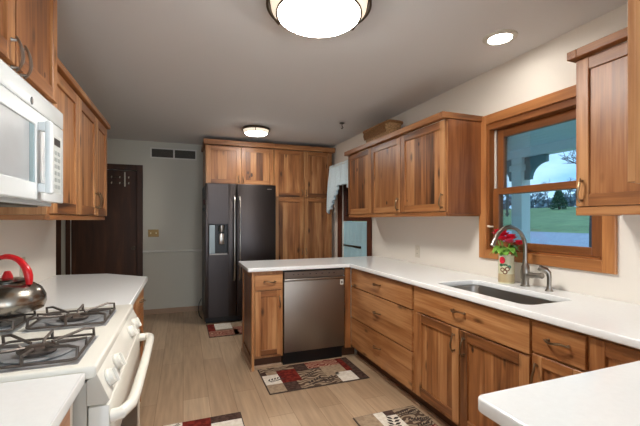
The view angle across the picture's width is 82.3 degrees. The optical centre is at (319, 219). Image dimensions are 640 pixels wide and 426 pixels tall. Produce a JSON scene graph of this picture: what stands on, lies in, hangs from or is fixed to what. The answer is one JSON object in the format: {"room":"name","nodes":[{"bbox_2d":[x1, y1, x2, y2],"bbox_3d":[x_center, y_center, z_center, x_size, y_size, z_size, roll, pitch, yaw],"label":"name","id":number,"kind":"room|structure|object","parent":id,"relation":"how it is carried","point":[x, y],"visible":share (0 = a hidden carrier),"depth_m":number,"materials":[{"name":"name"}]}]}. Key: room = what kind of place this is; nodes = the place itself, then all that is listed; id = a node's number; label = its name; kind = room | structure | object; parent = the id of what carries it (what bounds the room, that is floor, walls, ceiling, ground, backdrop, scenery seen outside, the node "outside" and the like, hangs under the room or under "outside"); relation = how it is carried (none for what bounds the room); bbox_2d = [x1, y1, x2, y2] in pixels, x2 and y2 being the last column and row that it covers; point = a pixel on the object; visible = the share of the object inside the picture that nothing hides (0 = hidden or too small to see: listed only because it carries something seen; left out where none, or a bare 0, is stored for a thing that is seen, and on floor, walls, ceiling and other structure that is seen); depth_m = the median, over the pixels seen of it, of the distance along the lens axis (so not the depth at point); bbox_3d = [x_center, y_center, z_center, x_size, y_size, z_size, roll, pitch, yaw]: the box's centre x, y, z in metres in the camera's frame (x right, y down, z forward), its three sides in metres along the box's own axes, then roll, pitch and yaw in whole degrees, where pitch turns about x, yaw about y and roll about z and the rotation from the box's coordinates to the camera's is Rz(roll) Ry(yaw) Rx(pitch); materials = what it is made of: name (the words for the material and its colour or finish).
{"room":"kitchen","nodes":[
{"label":"kitchen","id":0,"kind":"room"},
{"bbox_2d":[0,220,55,282],"bbox_3d":[-1.044,0.110,0.007,0.120,2.450,5.945,0,0,-21],"label":"wall","id":1,"kind":"structure","parent":0,"point":[34,240],"depth_m":2.36,"materials":[{"name":"beige paint"}]},
{"bbox_2d":[20,257,24,276],"bbox_3d":[-1.802,0.285,2.220,0.008,0.116,0.072,0,0,-21],"label":"outlet","id":2,"kind":"object","parent":1,"relation":"attached to","point":[21,272],"visible":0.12,"depth_m":2.20,"materials":[{"name":"beige"}]},
{"bbox_2d":[0,0,56,105],"bbox_3d":[-1.187,-0.804,1.160,0.414,0.618,1.004,0,0,-21],"label":"upper cabinet","id":3,"kind":"object","parent":1,"relation":"attached to","point":[28,28],"visible":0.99,"depth_m":1.42,"materials":[{"name":"brown wood"}]},
{"bbox_2d":[0,59,62,206],"bbox_3d":[-1.207,-0.270,1.254,0.442,0.434,0.775,0,0,-21],"label":"microwave","id":4,"kind":"object","parent":3,"relation":"attached to","point":[31,127],"visible":1,"depth_m":1.32,"materials":[{"name":"white plastic"}]},
{"bbox_2d":[0,57,109,219],"bbox_3d":[-1.610,-0.380,2.250,0.384,0.760,1.327,0,0,-21],"label":"upper cabinet","id":5,"kind":"object","parent":1,"relation":"attached to","point":[85,128],"visible":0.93,"depth_m":2.11,"materials":[{"name":"brown wood"}]},
{"bbox_2d":[61,138,202,309],"bbox_3d":[-2.237,0.110,5.324,4.737,2.450,0.140,0,0,-21],"label":"wall","id":6,"kind":"structure","parent":0,"point":[172,188],"depth_m":5.27,"materials":[{"name":"grey paint"}]},
{"bbox_2d":[56,220,60,274],"bbox_3d":[-3.426,0.285,4.795,0.060,2.100,0.018,0,0,-21],"label":"trim","id":7,"kind":"structure","parent":6,"relation":"attached to","point":[58,222],"depth_m":4.79,"materials":[{"name":"brown wood"}]},
{"bbox_2d":[66,163,142,275],"bbox_3d":[-2.930,0.282,5.010,0.920,2.105,0.102,0,0,-21],"label":"door","id":8,"kind":"structure","parent":6,"relation":"in","point":[114,244],"depth_m":5.06,"materials":[{"name":"brown wood"}]},
{"bbox_2d":[107,172,129,186],"bbox_3d":[-2.822,-0.565,5.036,0.360,0.200,0.048,0,0,-21],"label":"hook rack","id":9,"kind":"object","parent":8,"relation":"attached to","point":[124,177],"visible":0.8,"depth_m":5.07,"materials":[{"name":"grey metal"}]},
{"bbox_2d":[148,229,158,236],"bbox_3d":[-2.363,0.188,5.193,0.140,0.105,0.016,0,0,-21],"label":"switch plate","id":10,"kind":"object","parent":6,"relation":"attached to","point":[151,233],"visible":1,"depth_m":5.20,"materials":[{"name":"gold metal"}]},
{"bbox_2d":[143,249,201,252],"bbox_3d":[-1.242,0.451,5.605,2.656,0.032,0.030,0,0,-21],"label":"trim","id":11,"kind":"structure","parent":6,"relation":"attached to","point":[195,250],"depth_m":5.26,"materials":[{"name":"white"}]},
{"bbox_2d":[144,305,201,314],"bbox_3d":[-1.245,1.301,5.612,2.656,0.068,0.014,0,0,-21],"label":"baseboard","id":12,"kind":"structure","parent":6,"relation":"attached to","point":[189,308],"depth_m":5.27,"materials":[{"name":"beige wood"}]},
{"bbox_2d":[150,147,196,159],"bbox_3d":[-2.112,-0.955,5.292,0.620,0.150,0.008,0,0,-21],"label":"air vent","id":13,"kind":"object","parent":6,"relation":"in","point":[163,153],"visible":1,"depth_m":5.29,"materials":[{"name":"white"}]},
{"bbox_2d":[140,310,442,425],"bbox_3d":[-0.748,1.375,1.397,4.977,0.080,8.540,0,0,-21],"label":"floor","id":14,"kind":"structure","parent":0,"point":[191,375],"depth_m":2.85,"materials":[{"name":"wood"}]},
{"bbox_2d":[59,404,72,425],"bbox_3d":[-0.760,0.896,0.396,0.677,0.878,1.055,0,0,-21],"label":"base cabinet","id":15,"kind":"object","parent":14,"relation":"on","point":[67,420],"visible":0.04,"depth_m":0.93,"materials":[{"name":"brown wood"}]},
{"bbox_2d":[0,373,84,425],"bbox_3d":[-0.771,0.439,0.394,0.658,0.035,1.078,0,0,-21],"label":"countertop","id":16,"kind":"structure","parent":15,"relation":"on","point":[46,401],"depth_m":0.86,"materials":[{"name":"white stone"}]},
{"bbox_2d":[0,302,153,425],"bbox_3d":[-1.040,0.834,1.313,0.776,0.942,0.812,0,0,-21],"label":"gas range","id":17,"kind":"object","parent":14,"relation":"on","point":[101,342],"visible":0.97,"depth_m":1.20,"materials":[{"name":"white metal"}]},
{"bbox_2d":[0,254,46,316],"bbox_3d":[-1.244,0.248,1.457,0.253,0.227,0.253,0,0,-43],"label":"kettle","id":18,"kind":"object","parent":17,"relation":"on","point":[18,295],"visible":1,"depth_m":1.43,"materials":[{"name":"metal"}]},
{"bbox_2d":[0,302,132,382],"bbox_3d":[-1.088,0.406,1.295,0.675,0.086,0.812,0,0,-20],"label":"cooktop","id":19,"kind":"object","parent":17,"relation":"in","point":[35,344],"depth_m":1.21,"materials":[{"name":"metal"}]},
{"bbox_2d":[133,288,145,401],"bbox_3d":[-1.471,0.896,2.297,0.677,0.878,1.306,0,0,-21],"label":"base cabinet","id":20,"kind":"object","parent":14,"relation":"on","point":[138,307],"visible":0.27,"depth_m":2.55,"materials":[{"name":"brown wood"}]},
{"bbox_2d":[36,274,147,310],"bbox_3d":[-1.480,0.439,2.301,0.665,0.035,1.323,0,0,-21],"label":"countertop","id":21,"kind":"structure","parent":20,"relation":"on","point":[90,290],"depth_m":2.22,"materials":[{"name":"white stone"}]},
{"bbox_2d":[164,412,244,425],"bbox_3d":[-0.637,1.330,2.052,0.503,0.009,0.850,0,0,-21],"label":"rug","id":22,"kind":"object","parent":14,"relation":"on","point":[232,419],"visible":1,"depth_m":2.41,"materials":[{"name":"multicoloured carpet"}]},
{"bbox_2d":[206,321,241,337],"bbox_3d":[-0.946,1.330,4.536,0.855,0.009,0.530,0,0,-21],"label":"rug","id":23,"kind":"object","parent":14,"relation":"on","point":[233,328],"visible":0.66,"depth_m":4.43,"materials":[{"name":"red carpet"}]},
{"bbox_2d":[202,183,275,322],"bbox_3d":[-1.157,0.426,5.149,0.916,1.793,0.864,0,0,-21],"label":"refrigerator","id":24,"kind":"object","parent":14,"relation":"on","point":[239,220],"visible":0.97,"depth_m":4.76,"materials":[{"name":"grey metal"}]},
{"bbox_2d":[201,138,274,186],"bbox_3d":[-1.195,-0.775,5.261,0.947,0.590,0.666,0,0,-21],"label":"upper cabinet","id":25,"kind":"object","parent":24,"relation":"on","point":[228,163],"visible":0.91,"depth_m":4.98,"materials":[{"name":"brown wood"}]},
{"bbox_2d":[241,268,282,371],"bbox_3d":[-0.564,0.896,3.511,0.298,0.878,0.602,0,0,-21],"label":"base cabinet","id":26,"kind":"object","parent":14,"relation":"on","point":[262,292],"visible":0.94,"depth_m":3.29,"materials":[{"name":"brown wood"}]},
{"bbox_2d":[238,256,639,425],"bbox_3d":[0.571,0.439,2.271,1.609,0.035,3.735,0,0,-21],"label":"countertop","id":27,"kind":"structure","parent":26,"relation":"on","point":[610,396],"depth_m":1.45,"materials":[{"name":"white stone"}]},
{"bbox_2d":[450,285,554,304],"bbox_3d":[1.061,0.546,2.196,0.369,0.178,0.724,0,0,-21],"label":"sink","id":28,"kind":"object","parent":27,"relation":"in","point":[496,293],"visible":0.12,"depth_m":2.35,"materials":[{"name":"silver metal"}]},
{"bbox_2d":[498,254,514,283],"bbox_3d":[1.248,0.327,2.455,0.103,0.188,0.101,0,0,-21],"label":"vase","id":29,"kind":"object","parent":27,"relation":"on","point":[506,265],"visible":0.98,"depth_m":2.41,"materials":[{"name":"beige ceramic"}]},
{"bbox_2d":[489,229,522,256],"bbox_3d":[1.232,0.161,2.440,0.172,0.202,0.203,0,0,-21],"label":"flower bouquet","id":30,"kind":"object","parent":29,"relation":"in","point":[508,238],"visible":0.8,"depth_m":2.40,"materials":[{"name":"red plant"}]},
{"bbox_2d":[490,225,544,286],"bbox_3d":[1.204,0.226,2.240,0.311,0.390,0.152,0,0,-21],"label":"faucet","id":31,"kind":"object","parent":27,"relation":"on","point":[525,272],"visible":1,"depth_m":2.31,"materials":[{"name":"silver metal"}]},
{"bbox_2d":[537,265,553,291],"bbox_3d":[1.339,0.346,2.175,0.082,0.150,0.044,0,0,25],"label":"side spray","id":32,"kind":"object","parent":27,"relation":"on","point":[545,270],"visible":1,"depth_m":2.16,"materials":[{"name":"silver metal"}]},
{"bbox_2d":[274,144,334,259],"bbox_3d":[-0.320,0.133,5.588,0.916,2.405,0.666,0,0,-21],"label":"pantry cabinet","id":33,"kind":"object","parent":14,"relation":"on","point":[303,222],"visible":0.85,"depth_m":5.29,"materials":[{"name":"brown wood"}]},
{"bbox_2d":[282,268,344,364],"bbox_3d":[-0.141,0.899,3.680,0.598,0.872,0.568,0,0,-21],"label":"dishwasher","id":34,"kind":"object","parent":14,"relation":"on","point":[313,299],"visible":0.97,"depth_m":3.42,"materials":[{"name":"silver metal"}]},
{"bbox_2d":[258,357,369,394],"bbox_3d":[-0.067,1.330,3.167,0.858,0.009,0.490,0,0,-21],"label":"rug","id":35,"kind":"object","parent":14,"relation":"on","point":[282,379],"visible":1,"depth_m":3.12,"materials":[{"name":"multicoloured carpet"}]},
{"bbox_2d":[342,267,421,406],"bbox_3d":[0.720,0.896,3.211,0.670,0.878,1.120,0,0,-21],"label":"base cabinet","id":36,"kind":"object","parent":14,"relation":"on","point":[381,328],"visible":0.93,"depth_m":2.99,"materials":[{"name":"brown wood"}]},
{"bbox_2d":[353,405,437,425],"bbox_3d":[0.597,1.330,2.142,0.490,0.009,0.855,0,0,-21],"label":"rug","id":37,"kind":"object","parent":14,"relation":"on","point":[409,415],"visible":1,"depth_m":2.44,"materials":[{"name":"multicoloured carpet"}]},
{"bbox_2d":[414,286,533,425],"bbox_3d":[1.091,0.896,2.252,0.646,0.878,0.931,0,0,-21],"label":"base cabinet","id":38,"kind":"object","parent":14,"relation":"on","point":[466,350],"visible":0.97,"depth_m":2.12,"materials":[{"name":"brown wood"}]},
{"bbox_2d":[530,320,590,383],"bbox_3d":[1.300,0.896,1.695,0.646,0.878,0.256,0,0,-21],"label":"base cabinet","id":39,"kind":"object","parent":14,"relation":"on","point":[559,352],"visible":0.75,"depth_m":1.60,"materials":[{"name":"brown wood"}]},
{"bbox_2d":[590,336,639,370],"bbox_3d":[1.426,0.896,1.410,0.609,0.878,0.362,0,0,-21],"label":"base cabinet","id":40,"kind":"object","parent":14,"relation":"on","point":[603,353],"visible":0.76,"depth_m":1.40,"materials":[{"name":"brown wood"}]},
{"bbox_2d":[57,0,627,151],"bbox_3d":[-0.748,-1.165,1.397,4.977,0.100,8.540,0,0,-21],"label":"ceiling","id":41,"kind":"structure","parent":0,"point":[170,71],"depth_m":2.56,"materials":[{"name":"white paint"}]},
{"bbox_2d":[242,125,269,136],"bbox_3d":[-0.777,-1.073,4.449,0.332,0.084,0.332,0,0,-21],"label":"ceiling light","id":42,"kind":"object","parent":41,"relation":"attached to","point":[251,130],"visible":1,"depth_m":4.35,"materials":[{"name":"white glass"}]},
{"bbox_2d":[266,0,371,37],"bbox_3d":[-0.005,-1.060,1.856,0.532,0.110,0.532,0,0,-21],"label":"ceiling light","id":43,"kind":"object","parent":41,"relation":"attached to","point":[308,18],"visible":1,"depth_m":1.82,"materials":[{"name":"white glass"}]},
{"bbox_2d":[483,29,517,45],"bbox_3d":[1.100,-1.109,2.236,0.196,0.012,0.196,0,0,-21],"label":"recessed light","id":44,"kind":"object","parent":41,"relation":"in","point":[500,37],"visible":1,"depth_m":2.22,"materials":[{"name":"white"}]},
{"bbox_2d":[322,3,639,304],"bbox_3d":[1.500,0.110,2.290,0.140,2.450,8.440,0,0,-21],"label":"wall","id":45,"kind":"structure","parent":0,"point":[447,242],"depth_m":2.67,"materials":[{"name":"beige paint"}]},
{"bbox_2d":[327,160,347,213],"bbox_3d":[0.359,-0.434,4.873,0.185,0.693,1.093,0,0,-21],"label":"curtain","id":46,"kind":"object","parent":45,"relation":"hanging from","point":[338,173],"visible":0.59,"depth_m":5.08,"materials":[{"name":"white fabric"}]},
{"bbox_2d":[338,184,371,316],"bbox_3d":[0.508,0.265,4.914,0.159,2.140,1.010,0,0,-21],"label":"door","id":47,"kind":"structure","parent":45,"relation":"in","point":[357,235],"depth_m":4.98,"materials":[{"name":"blue paint"}]},
{"bbox_2d":[344,111,482,217],"bbox_3d":[0.761,-0.407,3.513,0.382,0.759,1.723,0,0,-21],"label":"upper cabinet","id":48,"kind":"object","parent":45,"relation":"attached to","point":[434,169],"visible":0.99,"depth_m":2.94,"materials":[{"name":"brown wood"}]},
{"bbox_2d":[363,119,402,148],"bbox_3d":[0.653,-0.864,3.852,0.211,0.244,0.551,0,0,-21],"label":"basket","id":49,"kind":"object","parent":48,"relation":"on","point":[388,126],"visible":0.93,"depth_m":3.67,"materials":[{"name":"wicker"}]},
{"bbox_2d":[415,245,419,257],"bbox_3d":[0.947,0.305,3.557,0.008,0.116,0.072,0,0,-21],"label":"outlet","id":50,"kind":"object","parent":45,"relation":"attached to","point":[417,248],"visible":1,"depth_m":3.55,"materials":[{"name":"beige plastic"}]},
{"bbox_2d":[479,85,617,274],"bbox_3d":[1.446,-0.247,2.380,0.158,1.066,0.944,0,0,-21],"label":"window","id":51,"kind":"structure","parent":45,"relation":"in","point":[558,107],"depth_m":2.40,"materials":[{"name":"brown wood"}]},
{"bbox_2d":[567,27,639,215],"bbox_3d":[1.475,-0.418,1.572,0.360,0.793,0.592,0,0,-21],"label":"upper cabinet","id":52,"kind":"object","parent":45,"relation":"attached to","point":[603,188],"visible":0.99,"depth_m":1.67,"materials":[{"name":"brown wood"}]},
{"bbox_2d":[628,0,639,183],"bbox_3d":[1.347,-0.603,1.014,1.034,1.015,0.366,0,0,-21],"label":"upper cabinet","id":53,"kind":"object","parent":45,"relation":"attached to","point":[633,5],"visible":1,"depth_m":0.96,"materials":[{"name":"brown wood"}]},
{"label":"outside","id":54,"kind":"structure","parent":0,"visible":0},
{"bbox_2d":[504,231,588,246],"bbox_3d":[14.888,1.305,21.580,13.806,0.620,70.000,0,0,-21],"label":"driveway","id":55,"kind":"structure","parent":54,"point":[553,238],"depth_m":25.61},
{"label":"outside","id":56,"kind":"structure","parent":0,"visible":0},
{"bbox_2d":[359,207,589,232],"bbox_3d":[37.947,-0.455,62.230,110.000,4.080,150.000,0,0,-20],"label":"lawn","id":57,"kind":"structure","parent":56,"point":[541,219],"depth_m":39.82,"materials":[{"name":"green plant"}]},
{"bbox_2d":[532,192,545,206],"bbox_3d":[43.300,-4.528,72.966,4.074,4.437,3.655,0,0,43],"label":"bare tree","id":58,"kind":"object","parent":57,"relation":"on","point":[537,194],"visible":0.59,"depth_m":72.95,"materials":[{"name":"grey plant"}]},
{"bbox_2d":[503,190,575,209],"bbox_3d":[53.847,-4.621,78.766,7.461,6.090,81.056,0,0,-20],"label":"treeline","id":59,"kind":"object","parent":57,"relation":"on","point":[541,204],"visible":0.16,"depth_m":82.90,"materials":[{"name":"green plant"}]},
{"bbox_2d":[549,190,568,209],"bbox_3d":[39.390,-3.370,60.264,2.880,3.702,2.961,0,0,-21],"label":"evergreen tree","id":60,"kind":"object","parent":57,"relation":"on","point":[559,197],"visible":0.92,"depth_m":59.90,"materials":[{"name":"green plant"}]},
{"bbox_2d":[558,150,591,246],"bbox_3d":[14.850,-1.759,18.687,4.367,6.892,4.114,0,0,35],"label":"bare tree","id":61,"kind":"object","parent":57,"relation":"on","point":[567,159],"visible":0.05,"depth_m":19.10,"materials":[{"name":"grey plant"}]},
{"bbox_3d":[2.012,1.460,4.222,2.173,0.150,9.500,0,0,-20],"label":"floor","id":62,"kind":"structure","parent":57,"relation":"on","visible":0},
{"bbox_2d":[507,154,548,242],"bbox_3d":[2.666,0.285,4.862,0.200,2.199,0.762,0,0,-21],"label":"porch post","id":63,"kind":"object","parent":62,"relation":"on","point":[520,171],"visible":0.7,"depth_m":4.79,"materials":[{"name":"white paint"}]},
{"bbox_2d":[507,137,575,160],"bbox_3d":[2.796,-0.890,4.515,0.160,0.150,9.500,0,0,-21],"label":"beam","id":64,"kind":"structure","parent":63,"relation":"on","point":[566,145],"depth_m":4.46,"materials":[{"name":"white paint"}]},
{"bbox_2d":[508,120,575,151],"bbox_3d":[1.939,-0.935,4.195,1.997,0.020,9.500,0,0,-21],"label":"ceiling","id":65,"kind":"structure","parent":64,"relation":"attached to","point":[567,130],"depth_m":4.05,"materials":[{"name":"teal paint"}]},
{"bbox_2d":[505,195,508,216],"bbox_3d":[1.603,-0.476,3.136,0.040,0.902,0.040,0,0,-21],"label":"wind chime","id":66,"kind":"object","parent":65,"relation":"hanging from","point":[507,196],"visible":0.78,"depth_m":3.13,"materials":[{"name":"grey metal"}]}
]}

